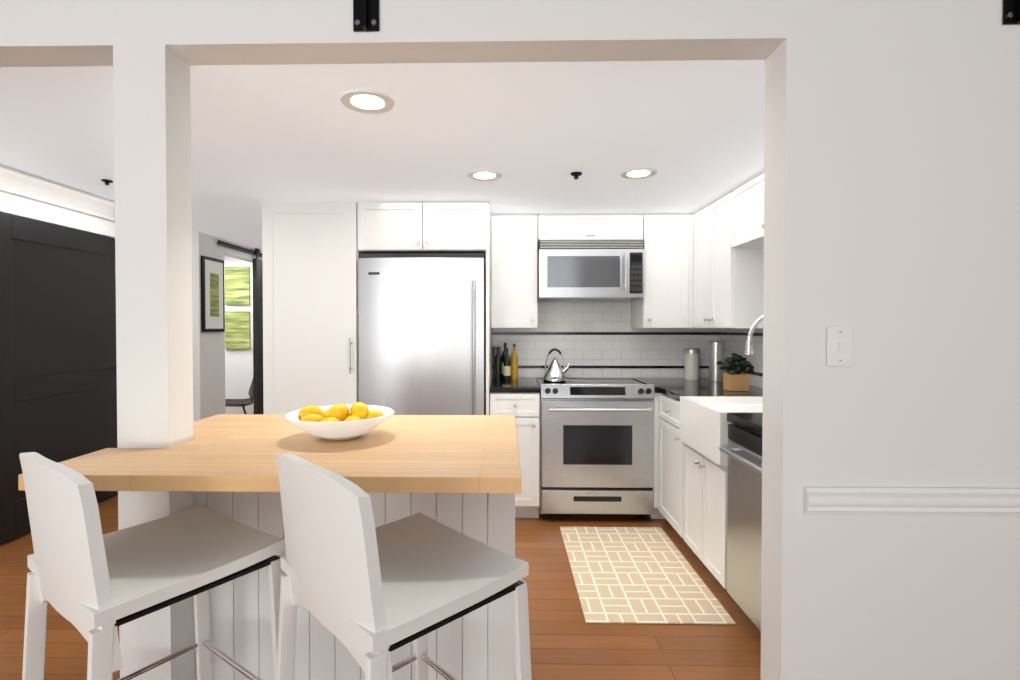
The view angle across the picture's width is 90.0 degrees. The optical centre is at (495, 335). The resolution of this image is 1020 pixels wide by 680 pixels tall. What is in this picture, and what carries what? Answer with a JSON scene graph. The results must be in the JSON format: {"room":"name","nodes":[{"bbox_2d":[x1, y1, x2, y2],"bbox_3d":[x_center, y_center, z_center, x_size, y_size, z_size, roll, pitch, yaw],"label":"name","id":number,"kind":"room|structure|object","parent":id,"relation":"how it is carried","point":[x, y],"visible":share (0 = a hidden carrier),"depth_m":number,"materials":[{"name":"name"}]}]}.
{"room":"kitchen","nodes":[
{"label":"kitchen","id":0,"kind":"room"},
{"bbox_2d":[0,66,114,200],"bbox_3d":[-0.712,-1.202,5.303,10.500,0.315,7.370,0,1,1],"label":"ceiling","id":1,"kind":"structure","parent":0,"point":[56,124],"depth_m":2.42,"materials":[{"name":"white paint"}]},
{"bbox_2d":[101,179,112,185],"bbox_3d":[-2.549,-1.000,3.345,0.064,0.030,0.064,0,1,1],"label":"sprinkler","id":2,"kind":"object","parent":1,"relation":"attached to","point":[107,181],"visible":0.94,"depth_m":3.33,"materials":[{"name":"black metal"}]},
{"bbox_2d":[0,190,261,421],"bbox_3d":[-2.865,0.139,2.547,0.500,2.285,13.000,0,1,1],"label":"wall","id":3,"kind":"structure","parent":0,"point":[199,356],"depth_m":4.48,"materials":[{"name":"white paint"}]},
{"bbox_2d":[0,163,114,220],"bbox_3d":[-2.949,-0.946,3.198,0.100,0.130,2.470,0,1,1],"label":"crown molding","id":4,"kind":"structure","parent":3,"relation":"attached to","point":[26,184],"depth_m":3.40,"materials":[{"name":"white"}]},
{"bbox_2d":[0,199,117,544],"bbox_3d":[-2.954,0.218,3.586,0.076,2.095,1.260,0,1,1],"label":"sliding door","id":5,"kind":"structure","parent":3,"relation":"attached to","point":[58,384],"depth_m":3.43,"materials":[{"name":"black wood"}]},
{"bbox_2d":[201,255,224,331],"bbox_3d":[-2.560,-0.365,4.625,0.024,0.670,0.340,0,1,1],"label":"framed picture","id":6,"kind":"object","parent":3,"relation":"attached to","point":[212,298],"visible":1,"depth_m":4.59,"materials":[{"name":"black metal"}]},
{"bbox_2d":[218,240,263,413],"bbox_3d":[-2.517,0.127,5.671,0.077,2.175,1.940,0,1,1],"label":"barn door","id":7,"kind":"structure","parent":3,"relation":"attached to","point":[258,333],"depth_m":5.32,"materials":[{"name":"black wood"}]},
{"bbox_2d":[224,255,253,413],"bbox_3d":[-4.044,0.083,6.320,2.800,2.285,0.100,0,1,1],"label":"wall","id":8,"kind":"structure","parent":0,"point":[238,371],"depth_m":6.25,"materials":[{"name":"white paint"}]},
{"bbox_2d":[225,267,249,304],"bbox_3d":[-3.155,-0.603,6.226,0.300,0.460,0.027,0,1,1],"label":"painting","id":9,"kind":"object","parent":8,"relation":"attached to","point":[237,285],"visible":1,"depth_m":6.21},
{"bbox_2d":[225,311,249,348],"bbox_3d":[-3.155,-0.063,6.234,0.300,0.460,0.027,0,1,1],"label":"painting","id":10,"kind":"object","parent":8,"relation":"attached to","point":[237,329],"visible":0.98,"depth_m":6.22},
{"bbox_2d":[0,495,760,679],"bbox_3d":[-0.765,1.306,2.525,10.500,0.050,13.000,0,1,1],"label":"floor","id":11,"kind":"structure","parent":0,"point":[567,642],"depth_m":2.20,"materials":[{"name":"brown wood"}]},
{"bbox_2d":[19,452,284,679],"bbox_3d":[-0.835,0.780,1.270,0.468,1.040,0.468,1,1,35],"label":"stool","id":12,"kind":"object","parent":11,"relation":"on","point":[91,583],"visible":1,"depth_m":1.15,"materials":[{"name":"white leather"}]},
{"bbox_2d":[113,45,195,679],"bbox_3d":[-1.054,0.218,1.584,0.156,2.155,0.120,0,1,1],"label":"post","id":13,"kind":"object","parent":11,"relation":"on","point":[153,221],"visible":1,"depth_m":1.52,"materials":[{"name":"white paint"}]},
{"bbox_2d":[225,380,253,413],"bbox_3d":[-3.001,0.823,5.899,0.529,0.823,0.460,0,1,-29],"label":"shell chair","id":14,"kind":"object","parent":11,"relation":"on","point":[243,403],"visible":0.48,"depth_m":6.02,"materials":[{"name":"black plastic"}]},
{"bbox_2d":[18,414,520,679],"bbox_3d":[-0.546,0.814,1.678,1.230,0.960,0.872,0,1,1],"label":"kitchen island","id":15,"kind":"object","parent":11,"relation":"on","point":[461,474],"visible":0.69,"depth_m":1.67,"materials":[{"name":"white"}]},
{"bbox_2d":[284,402,393,440],"bbox_3d":[-0.506,0.277,1.665,0.344,0.112,0.344,0,1,1],"label":"fruit bowl","id":16,"kind":"object","parent":15,"relation":"on","point":[339,422],"visible":1,"depth_m":1.62,"materials":[{"name":"white ceramic"}]},
{"bbox_2d":[262,202,361,413],"bbox_3d":[-1.225,0.187,3.745,0.635,2.152,0.741,0,1,1],"label":"tall cabinet","id":17,"kind":"object","parent":11,"relation":"on","point":[312,252],"depth_m":3.37,"materials":[{"name":"white wood"}]},
{"bbox_2d":[276,454,531,679],"bbox_3d":[-0.221,0.781,1.202,0.468,1.040,0.468,-1,1,-43],"label":"stool","id":18,"kind":"object","parent":11,"relation":"on","point":[362,589],"visible":1,"depth_m":1.07,"materials":[{"name":"white leather"}]},
{"bbox_2d":[358,253,485,414],"bbox_3d":[-0.484,0.357,3.668,0.824,1.805,0.816,0,1,1],"label":"fridge","id":19,"kind":"object","parent":11,"relation":"on","point":[422,333],"visible":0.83,"depth_m":3.33,"materials":[{"name":"silver metal"}]},
{"bbox_2d":[490,378,539,517],"bbox_3d":[0.134,0.803,3.759,0.339,0.920,0.679,0,1,1],"label":"base cabinet","id":20,"kind":"object","parent":11,"relation":"on","point":[519,398],"visible":0.65,"depth_m":3.45,"materials":[{"name":"white wood"}]},
{"bbox_2d":[493,343,517,379],"bbox_3d":[0.075,0.199,3.950,0.195,0.281,0.207,0,1,1],"label":"bottles","id":21,"kind":"object","parent":20,"relation":"on","point":[505,366],"visible":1,"depth_m":3.91,"materials":[{"name":"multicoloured glass"}]},
{"bbox_2d":[535,378,654,519],"bbox_3d":[0.689,0.794,3.719,0.762,0.937,0.720,0,1,1],"label":"range","id":22,"kind":"object","parent":11,"relation":"on","point":[596,445],"visible":1,"depth_m":3.42,"materials":[{"name":"silver metal"}]},
{"bbox_2d":[543,348,570,381],"bbox_3d":[0.460,0.221,3.847,0.212,0.249,0.182,0,1,1],"label":"kettle","id":23,"kind":"object","parent":22,"relation":"on","point":[555,371],"visible":1,"depth_m":3.80,"materials":[{"name":"silver metal"}]},
{"bbox_2d":[560,527,735,624],"bbox_3d":[0.743,1.272,2.812,0.665,0.008,1.090,0,1,1],"label":"rug","id":24,"kind":"object","parent":11,"relation":"on","point":[635,575],"visible":1,"depth_m":2.64,"materials":[{"name":"fabric"}]},
{"bbox_2d":[648,390,659,518],"bbox_3d":[1.430,0.824,3.733,0.709,0.880,0.682,0,1,1],"label":"base cabinet","id":25,"kind":"object","parent":11,"relation":"on","point":[656,489],"depth_m":3.45,"materials":[{"name":"white wood"}]},
{"bbox_2d":[660,390,675,529],"bbox_3d":[1.435,0.832,3.178,0.679,0.880,0.538,0,1,1],"label":"base cabinet","id":26,"kind":"object","parent":11,"relation":"on","point":[667,403],"depth_m":3.25,"materials":[{"name":"white wood"}]},
{"bbox_2d":[676,418,727,582],"bbox_3d":[1.426,0.839,2.705,0.679,0.880,0.655,0,1,1],"label":"base cabinet","id":27,"kind":"object","parent":11,"relation":"on","point":[707,496],"depth_m":2.71,"materials":[{"name":"white wood"}]},
{"bbox_2d":[720,422,761,631],"bbox_3d":[1.414,0.851,2.078,0.680,0.875,0.600,0,1,1],"label":"dishwasher","id":28,"kind":"object","parent":11,"relation":"on","point":[740,547],"depth_m":2.22,"materials":[{"name":"silver metal"}]},
{"bbox_2d":[632,378,762,433],"bbox_3d":[1.411,0.415,2.913,0.701,0.117,2.293,0,1,1],"label":"countertop","id":29,"kind":"structure","parent":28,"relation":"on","point":[673,386],"depth_m":3.29,"materials":[{"name":"black stone"}]},
{"bbox_2d":[684,348,699,379],"bbox_3d":[1.512,0.221,3.937,0.112,0.238,0.112,0,1,1],"label":"canister","id":30,"kind":"object","parent":29,"relation":"on","point":[691,363],"visible":1,"depth_m":3.89,"materials":[{"name":"white"}]},
{"bbox_2d":[708,341,723,381],"bbox_3d":[1.640,0.193,3.794,0.108,0.298,0.108,0,1,1],"label":"canister","id":31,"kind":"object","parent":29,"relation":"on","point":[716,354],"visible":0.96,"depth_m":3.75,"materials":[{"name":"silver metal"}]},
{"bbox_2d":[676,394,762,469],"bbox_3d":[1.323,0.486,2.674,0.528,0.257,0.560,0,1,1],"label":"sink","id":32,"kind":"object","parent":29,"relation":"in","point":[699,417],"depth_m":2.75,"materials":[{"name":"white ceramic"}]},
{"bbox_2d":[717,353,753,390],"bbox_3d":[1.530,0.230,3.252,0.220,0.238,0.219,0,1,1],"label":"planter","id":33,"kind":"object","parent":29,"relation":"on","point":[735,378],"visible":1,"depth_m":3.20,"materials":[{"name":"brown wood"}]},
{"bbox_2d":[744,315,762,354],"bbox_3d":[1.486,0.113,2.640,0.366,0.491,0.103,0,1,1],"label":"faucet","id":34,"kind":"object","parent":29,"relation":"on","point":[748,347],"visible":0.4,"depth_m":2.66,"materials":[{"name":"silver metal"}]},
{"bbox_2d":[190,60,764,250],"bbox_3d":[-0.322,-0.979,5.299,4.480,0.128,7.370,0,1,1],"label":"ceiling","id":35,"kind":"structure","parent":0,"point":[536,134],"depth_m":2.23,"materials":[{"name":"white paint"}]},
{"bbox_2d":[340,89,394,113],"bbox_3d":[-0.473,-0.860,1.883,0.196,0.008,0.196,0,1,1],"label":"recessed light","id":36,"kind":"object","parent":35,"relation":"in","point":[367,101],"visible":1,"depth_m":1.87,"materials":[{"name":"white"}]},
{"bbox_2d":[467,169,502,180],"bbox_3d":[-0.061,-0.874,2.790,0.196,0.008,0.196,0,1,1],"label":"recessed light","id":37,"kind":"object","parent":35,"relation":"in","point":[484,175],"visible":0.98,"depth_m":2.78,"materials":[{"name":"white"}]},
{"bbox_2d":[570,172,581,179],"bbox_3d":[0.435,-0.861,2.761,0.064,0.030,0.064,0,1,1],"label":"sprinkler","id":38,"kind":"object","parent":35,"relation":"attached to","point":[575,174],"visible":1,"depth_m":2.75,"materials":[{"name":"black metal"}]},
{"bbox_2d":[620,167,656,178],"bbox_3d":[0.770,-0.873,2.754,0.196,0.008,0.196,0,1,1],"label":"recessed light","id":39,"kind":"object","parent":35,"relation":"in","point":[640,173],"visible":0.96,"depth_m":2.75,"materials":[{"name":"white"}]},
{"bbox_2d":[0,0,1019,66],"bbox_3d":[-0.782,-1.082,1.560,10.500,0.445,0.120,0,1,1],"label":"header beam","id":40,"kind":"structure","parent":0,"point":[62,33],"depth_m":1.50,"materials":[{"name":"white paint"}]},
{"bbox_2d":[353,0,378,30],"bbox_3d":[-0.379,-0.943,1.478,0.076,0.110,0.027,0,1,1],"label":"bracket","id":41,"kind":"object","parent":40,"relation":"attached to","point":[365,15],"visible":1,"depth_m":1.49,"materials":[{"name":"black metal"}]},
{"bbox_2d":[1003,0,1019,23],"bbox_3d":[1.486,-0.943,1.443,0.076,0.110,0.027,0,1,1],"label":"bracket","id":42,"kind":"object","parent":40,"relation":"attached to","point":[1011,11],"visible":1,"depth_m":1.45,"materials":[{"name":"black metal"}]},
{"bbox_2d":[492,300,720,378],"bbox_3d":[0.156,0.115,4.141,3.480,2.285,0.100,0,1,1],"label":"wall","id":43,"kind":"structure","parent":0,"point":[631,328],"depth_m":4.07,"materials":[{"name":"white paint"}]},
{"bbox_2d":[358,201,490,264],"bbox_3d":[-0.473,-0.726,3.717,0.869,0.324,0.741,0,1,1],"label":"upper cabinet","id":44,"kind":"object","parent":43,"relation":"attached to","point":[429,226],"depth_m":3.35,"materials":[{"name":"white wood"}]},
{"bbox_2d":[491,214,538,327],"bbox_3d":[0.139,-0.473,3.904,0.342,0.838,0.351,0,1,1],"label":"upper cabinet","id":45,"kind":"object","parent":43,"relation":"attached to","point":[514,237],"depth_m":3.73,"materials":[{"name":"white wood"}]},
{"bbox_2d":[539,214,646,240],"bbox_3d":[0.694,-0.796,3.889,0.765,0.191,0.351,0,1,1],"label":"upper cabinet","id":46,"kind":"object","parent":43,"relation":"attached to","point":[551,226],"depth_m":3.72,"materials":[{"name":"white wood"}]},
{"bbox_2d":[538,239,643,300],"bbox_3d":[0.693,-0.484,3.841,0.756,0.422,0.437,0,1,1],"label":"microwave","id":47,"kind":"object","parent":46,"relation":"attached to","point":[590,269],"visible":0.98,"depth_m":3.67,"materials":[{"name":"silver metal"}]},
{"bbox_2d":[492,301,719,377],"bbox_3d":[0.870,0.033,4.069,1.800,0.609,0.012,0,1,1],"label":"tile backsplash","id":48,"kind":"structure","parent":43,"relation":"attached to","point":[595,339],"depth_m":4.07,"materials":[{"name":"white tile"}]},
{"bbox_2d":[556,305,564,317],"bbox_3d":[0.515,-0.191,4.066,0.070,0.100,0.008,0,1,1],"label":"electrical outlet plate","id":49,"kind":"object","parent":48,"relation":"attached to","point":[560,311],"visible":1,"depth_m":4.06,"materials":[{"name":"white plastic"}]},
{"bbox_2d":[664,345,672,358],"bbox_3d":[1.374,0.134,4.055,0.070,0.114,0.008,0,1,1],"label":"electrical outlet plate","id":50,"kind":"object","parent":48,"relation":"attached to","point":[668,351],"visible":1,"depth_m":4.05,"materials":[{"name":"white plastic"}]},
{"bbox_2d":[632,213,693,327],"bbox_3d":[1.269,-0.472,3.883,0.380,0.838,0.351,0,1,1],"label":"upper cabinet","id":51,"kind":"object","parent":43,"relation":"attached to","point":[666,301],"depth_m":3.71,"materials":[{"name":"white wood"}]},
{"bbox_2d":[721,328,762,387],"bbox_3d":[1.821,0.135,2.825,0.100,2.285,2.470,0,1,1],"label":"wall","id":52,"kind":"structure","parent":0,"point":[742,328],"depth_m":3.70,"materials":[{"name":"white paint"}]},
{"bbox_2d":[693,192,763,327],"bbox_3d":[1.605,-0.465,3.403,0.350,0.838,0.637,0,1,1],"label":"upper cabinet","id":53,"kind":"object","parent":52,"relation":"attached to","point":[728,280],"depth_m":3.22,"materials":[{"name":"white wood"}]},
{"bbox_2d":[720,329,762,387],"bbox_3d":[1.765,0.160,2.831,0.011,0.391,2.459,0,1,1],"label":"tile backsplash","id":54,"kind":"structure","parent":52,"relation":"attached to","point":[734,340],"depth_m":3.59,"materials":[{"name":"white tile"}]},
{"bbox_2d":[729,171,763,250],"bbox_3d":[1.590,-0.696,2.615,0.350,0.353,0.928,0,1,1],"label":"upper cabinet","id":55,"kind":"object","parent":52,"relation":"attached to","point":[746,201],"depth_m":2.90,"materials":[{"name":"white wood"}]},
{"bbox_2d":[760,36,1019,679],"bbox_3d":[2.654,0.219,1.515,3.627,2.155,0.120,0,1,1],"label":"wall","id":56,"kind":"structure","parent":0,"point":[892,201],"depth_m":1.48,"materials":[{"name":"white paint"}]},
{"bbox_2d":[827,326,851,365],"bbox_3d":[0.996,0.032,1.474,0.072,0.116,0.013,0,1,1],"label":"switch plate","id":57,"kind":"object","parent":56,"relation":"attached to","point":[839,345],"visible":1,"depth_m":1.48,"materials":[{"name":"white plastic"}]},
{"bbox_2d":[804,487,1019,515],"bbox_3d":[2.633,0.482,1.445,3.465,0.080,0.022,0,1,1],"label":"trim","id":58,"kind":"structure","parent":56,"relation":"attached to","point":[910,501],"depth_m":1.47,"materials":[{"name":"white wood"}]}
]}

